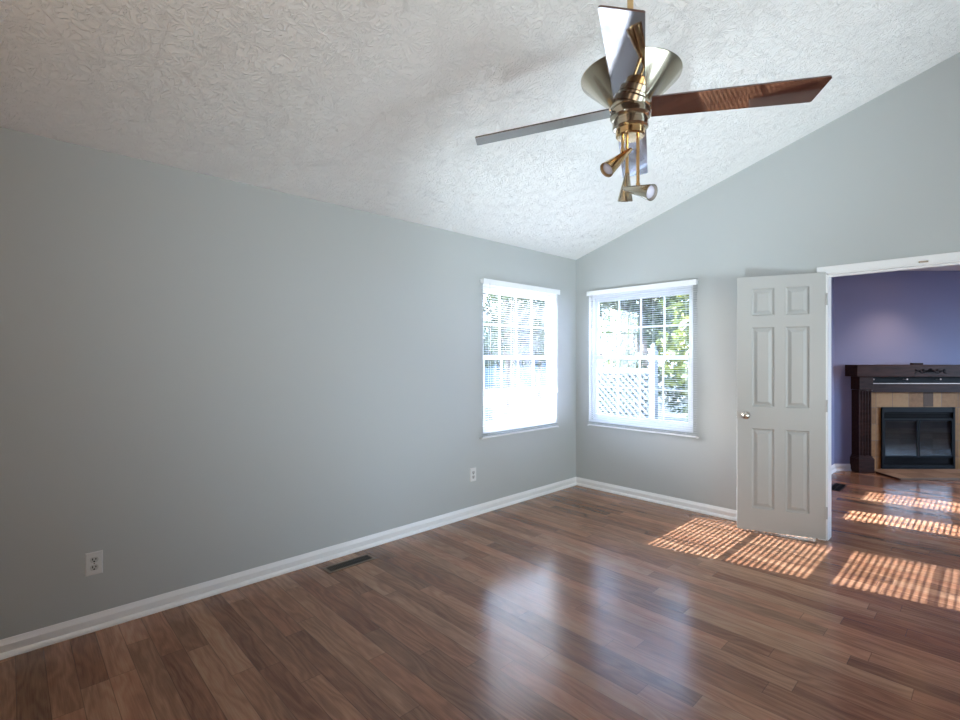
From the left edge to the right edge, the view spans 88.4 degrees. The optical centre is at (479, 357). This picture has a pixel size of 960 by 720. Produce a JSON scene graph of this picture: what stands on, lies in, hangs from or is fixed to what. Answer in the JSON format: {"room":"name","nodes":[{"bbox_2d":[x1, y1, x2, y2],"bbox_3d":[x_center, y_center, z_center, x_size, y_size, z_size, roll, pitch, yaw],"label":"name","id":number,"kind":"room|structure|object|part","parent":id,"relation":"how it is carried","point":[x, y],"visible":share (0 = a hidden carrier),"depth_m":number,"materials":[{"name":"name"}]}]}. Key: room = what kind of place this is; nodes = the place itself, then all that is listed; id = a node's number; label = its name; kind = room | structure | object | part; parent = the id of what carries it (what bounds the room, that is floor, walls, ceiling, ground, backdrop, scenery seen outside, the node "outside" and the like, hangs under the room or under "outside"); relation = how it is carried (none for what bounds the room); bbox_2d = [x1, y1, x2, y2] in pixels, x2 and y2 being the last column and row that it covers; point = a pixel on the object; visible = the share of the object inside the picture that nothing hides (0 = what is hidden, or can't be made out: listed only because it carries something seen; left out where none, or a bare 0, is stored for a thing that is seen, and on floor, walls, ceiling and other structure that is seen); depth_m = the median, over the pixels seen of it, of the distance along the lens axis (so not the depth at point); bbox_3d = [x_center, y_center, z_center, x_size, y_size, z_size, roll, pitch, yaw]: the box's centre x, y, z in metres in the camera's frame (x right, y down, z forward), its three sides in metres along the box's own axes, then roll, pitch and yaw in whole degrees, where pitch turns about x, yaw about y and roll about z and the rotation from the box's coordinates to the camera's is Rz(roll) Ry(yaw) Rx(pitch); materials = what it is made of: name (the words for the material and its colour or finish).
{"room":"empty bedroom","nodes":[
{"label":"empty bedroom","id":0,"kind":"room"},
{"bbox_2d":[0,127,575,639],"bbox_3d":[-1.521,0.160,2.985,7.200,2.438,0.100,0,0,-44],"label":"wall","id":1,"kind":"structure","parent":0,"point":[203,377],"depth_m":2.89,"materials":[{"name":"grey paint"}]},
{"bbox_2d":[85,550,102,576],"bbox_3d":[-1.953,1.042,2.497,0.071,0.116,0.008,0,0,-44],"label":"wall outlet","id":2,"kind":"object","parent":1,"relation":"attached to","point":[93,560],"visible":1,"depth_m":2.50,"materials":[{"name":"white plastic"}]},
{"bbox_2d":[90,557,97,562],"bbox_3d":[-1.951,1.022,2.495,0.034,0.027,0.003,0,0,-44],"label":"receptacle","id":3,"kind":"object","parent":2,"relation":"attached to","point":[92,559],"depth_m":2.49,"materials":[{"name":"white plastic"}]},
{"bbox_2d":[90,564,98,570],"bbox_3d":[-1.951,1.062,2.495,0.034,0.027,0.003,0,0,-44],"label":"receptacle","id":4,"kind":"object","parent":2,"relation":"attached to","point":[93,567],"depth_m":2.49,"materials":[{"name":"white plastic"}]},
{"bbox_2d":[0,477,576,659],"bbox_3d":[-1.478,1.337,2.940,7.000,0.083,0.024,0,0,-44],"label":"baseboard","id":5,"kind":"structure","parent":1,"relation":"attached to","point":[12,646],"depth_m":2.93,"materials":[{"name":"white paint"}]},
{"bbox_2d":[470,467,475,481],"bbox_3d":[-0.059,1.022,4.306,0.071,0.116,0.008,0,0,-44],"label":"wall outlet","id":6,"kind":"object","parent":1,"relation":"attached to","point":[472,470],"visible":1,"depth_m":4.30,"materials":[{"name":"white plastic"}]},
{"bbox_2d":[483,284,556,433],"bbox_3d":[0.374,0.009,4.797,1.065,1.340,0.107,0,0,-44],"label":"window","id":7,"kind":"structure","parent":1,"relation":"in","point":[548,355],"depth_m":4.95,"materials":[{"name":"white plastic"}]},
{"bbox_3d":[0.353,-0.304,4.819,1.001,0.650,0.023,0,0,-44],"label":"sash","id":8,"kind":"part","parent":7,"relation":"part of","materials":[{"name":"white plastic"}]},
{"bbox_3d":[0.371,0.314,4.800,1.001,0.666,0.023,0,0,-44],"label":"sash","id":9,"kind":"part","parent":7,"relation":"part of","materials":[{"name":"white plastic"}]},
{"bbox_2d":[479,278,559,438],"bbox_3d":[0.414,0.011,4.718,1.103,1.416,0.064,0,0,-44],"label":"mini blind","id":10,"kind":"object","parent":7,"relation":"attached to","point":[490,282],"visible":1,"depth_m":4.65,"materials":[{"name":"white plastic"}]},
{"bbox_3d":[0.085,0.018,4.413,0.002,1.370,0.028,0,0,-44],"label":"ladder cord","id":11,"kind":"part","parent":10,"relation":"part of","materials":[{"name":"white fabric"}]},
{"bbox_3d":[0.410,0.708,4.723,1.087,0.014,0.026,0,0,-44],"label":"rail","id":12,"kind":"part","parent":10,"relation":"part of","materials":[{"name":"white plastic"}]},
{"bbox_3d":[0.792,-0.151,5.044,0.014,1.011,0.013,0,0,-44],"label":"lift cord","id":13,"kind":"part","parent":10,"relation":"part of","materials":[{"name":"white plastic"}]},
{"bbox_2d":[0,471,959,719],"bbox_3d":[3.064,1.439,2.454,13.100,0.120,7.200,0,0,-44],"label":"floor","id":14,"kind":"structure","parent":0,"point":[576,602],"depth_m":2.47,"materials":[{"name":"brown wood"}]},
{"bbox_2d":[322,554,375,573],"bbox_3d":[-0.873,1.377,3.305,0.345,0.004,0.112,0,0,-44],"label":"floor vent","id":15,"kind":"object","parent":14,"relation":"in","point":[345,564],"visible":1,"depth_m":3.30,"materials":[{"name":"brown metal"}]},
{"bbox_2d":[831,483,846,490],"bbox_3d":[3.804,1.377,5.249,0.360,0.004,0.110,0,0,-44],"label":"floor vent","id":16,"kind":"object","parent":14,"relation":"in","point":[836,486],"visible":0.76,"depth_m":5.26,"materials":[{"name":"black metal"}]},
{"bbox_2d":[845,365,959,479],"bbox_3d":[5.320,0.733,5.784,1.724,1.293,0.498,0,0,0],"label":"fireplace","id":17,"kind":"object","parent":14,"relation":"on","point":[906,418],"visible":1,"depth_m":5.99,"materials":[{"name":"brown wood"}]},
{"bbox_3d":[5.108,0.975,5.989,0.412,0.448,0.011,0,0,0],"label":"door frame","id":18,"kind":"part","parent":17,"relation":"part of","materials":[{"name":"black glass"}]},
{"bbox_2d":[845,365,959,376],"bbox_3d":[5.320,0.157,5.931,1.724,0.141,0.203,0,0,0],"label":"mantel shelf","id":19,"kind":"object","parent":17,"relation":"attached to","point":[850,370],"depth_m":5.83,"materials":[{"name":"brown wood"}]},
{"bbox_3d":[5.320,0.310,5.921,1.250,0.006,0.028,0,0,0],"label":"steel rail","id":20,"kind":"part","parent":17,"relation":"part of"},
{"bbox_3d":[5.532,0.975,5.989,0.412,0.448,0.011,0,0,0],"label":"door frame","id":21,"kind":"part","parent":17,"relation":"part of","materials":[{"name":"black glass"}]},
{"bbox_2d":[0,0,959,270],"bbox_3d":[2.974,-1.681,2.368,12.850,1.313,7.240,0,0,-44],"label":"ceiling","id":22,"kind":"structure","parent":0,"point":[380,107],"depth_m":2.65,"materials":[{"name":"white paint"}]},
{"bbox_2d":[475,0,831,201],"bbox_3d":[0.643,-1.185,2.110,1.076,1.098,1.076,0,0,-25],"label":"ceiling fan","id":23,"kind":"object","parent":22,"relation":"hanging from","point":[631,81],"visible":1,"depth_m":2.00,"materials":[{"name":"brown wood"}]},
{"bbox_3d":[0.264,-1.042,2.238,0.633,0.064,0.134,0,0,19],"label":"blade","id":24,"kind":"part","parent":23,"relation":"part of","materials":[{"name":"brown wood"}]},
{"bbox_3d":[0.550,-0.805,2.075,0.074,0.071,0.052,0,0,-44],"label":"bulb","id":25,"kind":"part","parent":23,"relation":"part of","materials":[{"name":"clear glass"}]},
{"bbox_3d":[0.574,-0.828,2.091,0.156,0.141,0.065,0,0,-35],"label":"lamp shade","id":26,"kind":"part","parent":23,"relation":"part of","materials":[{"name":"gold metal"}]},
{"bbox_3d":[0.515,-1.042,1.731,0.134,0.064,0.633,0,0,19],"label":"blade","id":27,"kind":"part","parent":23,"relation":"part of","materials":[{"name":"brown wood"}]},
{"bbox_3d":[0.606,-0.908,2.094,0.017,0.070,0.017,0,0,-44],"label":"lamp rod","id":28,"kind":"part","parent":23,"relation":"part of","materials":[{"name":"gold metal"}]},
{"bbox_3d":[0.639,-0.749,2.174,0.065,0.135,0.065,0,0,-44],"label":"lamp shade","id":29,"kind":"part","parent":23,"relation":"part of","materials":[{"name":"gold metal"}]},
{"bbox_3d":[0.639,-0.872,2.144,0.017,0.142,0.017,0,0,-44],"label":"lamp rod","id":30,"kind":"part","parent":23,"relation":"part of","materials":[{"name":"gold metal"}]},
{"bbox_3d":[0.771,-1.042,2.489,0.134,0.064,0.633,0,0,19],"label":"blade","id":31,"kind":"part","parent":23,"relation":"part of","materials":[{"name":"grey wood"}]},
{"bbox_3d":[0.670,-0.833,2.092,0.017,0.220,0.017,0,0,-44],"label":"lamp rod","id":32,"kind":"part","parent":23,"relation":"part of","materials":[{"name":"gold metal"}]},
{"bbox_3d":[0.648,-0.685,2.042,0.068,0.097,0.162,0,0,-44],"label":"lamp shade","id":33,"kind":"part","parent":23,"relation":"part of","materials":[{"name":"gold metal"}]},
{"bbox_3d":[0.672,-0.675,2.018,0.053,0.056,0.073,0,0,-44],"label":"bulb","id":34,"kind":"part","parent":23,"relation":"part of","materials":[{"name":"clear glass"}]},
{"bbox_3d":[1.022,-1.042,1.982,0.633,0.064,0.134,0,0,19],"label":"blade","id":35,"kind":"part","parent":23,"relation":"part of","materials":[{"name":"brown wood"}]},
{"bbox_2d":[576,52,959,509],"bbox_3d":[3.498,-0.379,2.869,0.100,3.516,7.000,0,0,-44],"label":"wall","id":36,"kind":"structure","parent":0,"point":[880,180],"depth_m":4.09,"materials":[{"name":"grey paint"}]},
{"bbox_2d":[589,285,692,432],"bbox_3d":[1.577,0.009,4.882,0.107,1.340,1.105,0,0,-44],"label":"window","id":37,"kind":"structure","parent":36,"relation":"in","point":[594,335],"depth_m":4.91,"materials":[{"name":"white plastic"}]},
{"bbox_3d":[1.600,-0.304,4.904,0.023,0.650,1.041,0,0,-44],"label":"sash","id":38,"kind":"part","parent":37,"relation":"part of","materials":[{"name":"white plastic"}]},
{"bbox_3d":[1.581,0.314,4.886,0.023,0.666,1.041,0,0,-44],"label":"sash","id":39,"kind":"part","parent":37,"relation":"part of","materials":[{"name":"white plastic"}]},
{"bbox_2d":[587,279,698,438],"bbox_3d":[1.536,0.011,4.803,0.064,1.416,1.156,0,0,-44],"label":"mini blind","id":40,"kind":"object","parent":37,"relation":"attached to","point":[693,281],"visible":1,"depth_m":4.74,"materials":[{"name":"white plastic"}]},
{"bbox_3d":[1.541,0.708,4.808,0.026,0.014,1.140,0,0,-44],"label":"rail","id":41,"kind":"part","parent":40,"relation":"part of","materials":[{"name":"white plastic"}]},
{"bbox_3d":[1.880,-0.151,4.407,0.013,1.011,0.014,0,0,-44],"label":"lift cord","id":42,"kind":"part","parent":40,"relation":"part of","materials":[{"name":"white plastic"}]},
{"bbox_2d":[576,477,815,538],"bbox_3d":[3.453,1.337,2.826,0.024,0.083,7.000,0,0,-44],"label":"baseboard","id":43,"kind":"structure","parent":36,"relation":"attached to","point":[730,514],"depth_m":4.65,"materials":[{"name":"white paint"}]},
{"bbox_2d":[737,272,827,538],"bbox_3d":[2.334,0.362,3.832,0.604,2.000,0.161,0,0,25],"label":"door","id":44,"kind":"structure","parent":36,"relation":"in","point":[782,404],"depth_m":3.81,"materials":[{"name":"white paint"}]},
{"bbox_3d":[2.119,0.457,3.934,0.064,0.064,0.161,0,0,25],"label":"knob","id":45,"kind":"part","parent":44,"relation":"part of","materials":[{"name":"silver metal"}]},
{"bbox_3d":[2.226,-0.435,3.883,0.155,0.215,0.035,0,0,25],"label":"raised panel","id":46,"kind":"part","parent":44,"relation":"part of","materials":[{"name":"white paint"}]},
{"bbox_3d":[2.226,0.074,3.883,0.155,0.625,0.035,0,0,25],"label":"raised panel","id":47,"kind":"part","parent":44,"relation":"part of","materials":[{"name":"white paint"}]},
{"bbox_3d":[2.226,0.872,3.883,0.155,0.630,0.035,0,0,25],"label":"raised panel","id":48,"kind":"part","parent":44,"relation":"part of","materials":[{"name":"white paint"}]},
{"bbox_3d":[2.433,-0.435,3.785,0.155,0.215,0.035,0,0,25],"label":"raised panel","id":49,"kind":"part","parent":44,"relation":"part of","materials":[{"name":"white paint"}]},
{"bbox_3d":[2.433,0.074,3.785,0.155,0.625,0.035,0,0,25],"label":"raised panel","id":50,"kind":"part","parent":44,"relation":"part of","materials":[{"name":"white paint"}]},
{"bbox_3d":[2.433,0.872,3.785,0.155,0.630,0.035,0,0,25],"label":"raised panel","id":51,"kind":"part","parent":44,"relation":"part of","materials":[{"name":"white paint"}]},
{"bbox_2d":[817,252,959,540],"bbox_3d":[3.071,0.343,3.320,0.146,2.072,1.330,0,0,-44],"label":"trim","id":52,"kind":"structure","parent":36,"relation":"attached to","point":[945,259],"depth_m":3.66,"materials":[{"name":"white paint"}]},
{"bbox_2d":[831,277,833,465],"bbox_3d":[3.306,0.159,5.119,2.730,2.440,0.100,0,0,-44],"label":"wall","id":53,"kind":"structure","parent":0,"point":[832,278],"depth_m":5.96,"materials":[{"name":"paint"}]},
{"bbox_2d":[831,464,850,473],"bbox_3d":[3.481,1.337,5.077,2.925,0.083,0.204,0,0,-44],"label":"baseboard","id":54,"kind":"structure","parent":53,"relation":"attached to","point":[835,467],"depth_m":6.01,"materials":[{"name":"white paint"}]},
{"bbox_2d":[834,271,959,463],"bbox_3d":[6.247,0.159,6.075,3.960,2.440,0.100,0,0,0],"label":"wall","id":55,"kind":"structure","parent":0,"point":[893,317],"depth_m":6.03,"materials":[{"name":"paint"}]},
{"label":"outside","id":56,"kind":"structure","parent":0,"visible":0},
{"bbox_2d":[485,370,687,421],"bbox_3d":[1.370,1.704,19.504,100.000,0.050,100.000,0,0,-44],"label":"lawn","id":57,"kind":"structure","parent":56,"point":[528,392],"depth_m":18.45,"materials":[{"name":"green plant"}]},
{"bbox_2d":[483,293,546,412],"bbox_3d":[1.131,-0.791,15.025,3.222,5.043,3.547,0,0,3],"label":"leafy tree","id":58,"kind":"object","parent":57,"relation":"on","point":[538,342],"visible":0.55,"depth_m":14.51,"materials":[{"name":"green plant"}]},
{"bbox_2d":[483,309,546,385],"bbox_3d":[-0.453,-0.771,32.449,9.800,4.900,7.000,0,0,1],"label":"neighbor house","id":59,"kind":"structure","parent":57,"relation":"on","point":[529,373],"depth_m":29.39,"materials":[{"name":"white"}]},
{"bbox_2d":[489,299,544,398],"bbox_3d":[2.138,-1.498,20.095,3.994,6.462,3.957,0,0,-44],"label":"leafy tree","id":60,"kind":"object","parent":57,"relation":"on","point":[539,374],"visible":0.02,"depth_m":19.82,"materials":[{"name":"green plant"}]},
{"bbox_2d":[598,310,639,415],"bbox_3d":[2.416,0.391,9.939,1.696,2.679,1.994,0,0,35],"label":"leafy bush","id":61,"kind":"object","parent":57,"relation":"on","point":[628,335],"visible":0.16,"depth_m":9.77,"materials":[{"name":"green plant"}]},
{"bbox_2d":[598,368,648,417],"bbox_3d":[2.017,0.949,8.333,0.055,1.560,1.810,0,0,-44],"label":"lattice fence","id":62,"kind":"object","parent":57,"relation":"on","point":[606,371],"visible":0.18,"depth_m":7.99,"materials":[{"name":"white wood"}]},
{"bbox_3d":[2.017,0.209,8.333,0.055,0.080,1.810,0,0,-44],"label":"frame rail","id":63,"kind":"part","parent":62,"relation":"part of","materials":[{"name":"white wood"}]},
{"bbox_2d":[599,295,688,417],"bbox_3d":[4.063,-1.500,12.174,3.343,6.462,2.411,0,0,-44],"label":"leafy tree","id":64,"kind":"object","parent":57,"relation":"on","point":[630,304],"visible":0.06,"depth_m":11.91,"materials":[{"name":"green plant"}]},
{"bbox_2d":[610,296,688,373],"bbox_3d":[6.165,-1.822,17.266,3.246,7.115,4.362,0,0,-18],"label":"leafy tree","id":65,"kind":"object","parent":57,"relation":"on","point":[632,343],"visible":0.04,"depth_m":16.06,"materials":[{"name":"green plant"}]},
{"bbox_2d":[648,343,657,418],"bbox_3d":[2.681,0.739,7.634,0.106,1.920,0.106,0,0,-44],"label":"fence post","id":66,"kind":"object","parent":57,"relation":"on","point":[653,364],"visible":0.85,"depth_m":7.60,"materials":[{"name":"white wood"}]},
{"bbox_2d":[656,294,688,397],"bbox_3d":[5.141,-1.355,9.236,2.885,6.172,4.004,0,0,-44],"label":"leafy tree","id":67,"kind":"object","parent":57,"relation":"on","point":[676,311],"visible":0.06,"depth_m":9.54,"materials":[{"name":"green plant"}]},
{"bbox_2d":[681,360,687,421],"bbox_3d":[3.487,0.784,7.273,1.671,2.038,1.085,0,0,-44],"label":"leafy bush","id":68,"kind":"object","parent":57,"relation":"on","point":[685,374],"visible":0.02,"depth_m":7.00,"materials":[{"name":"green plant"}]}
]}

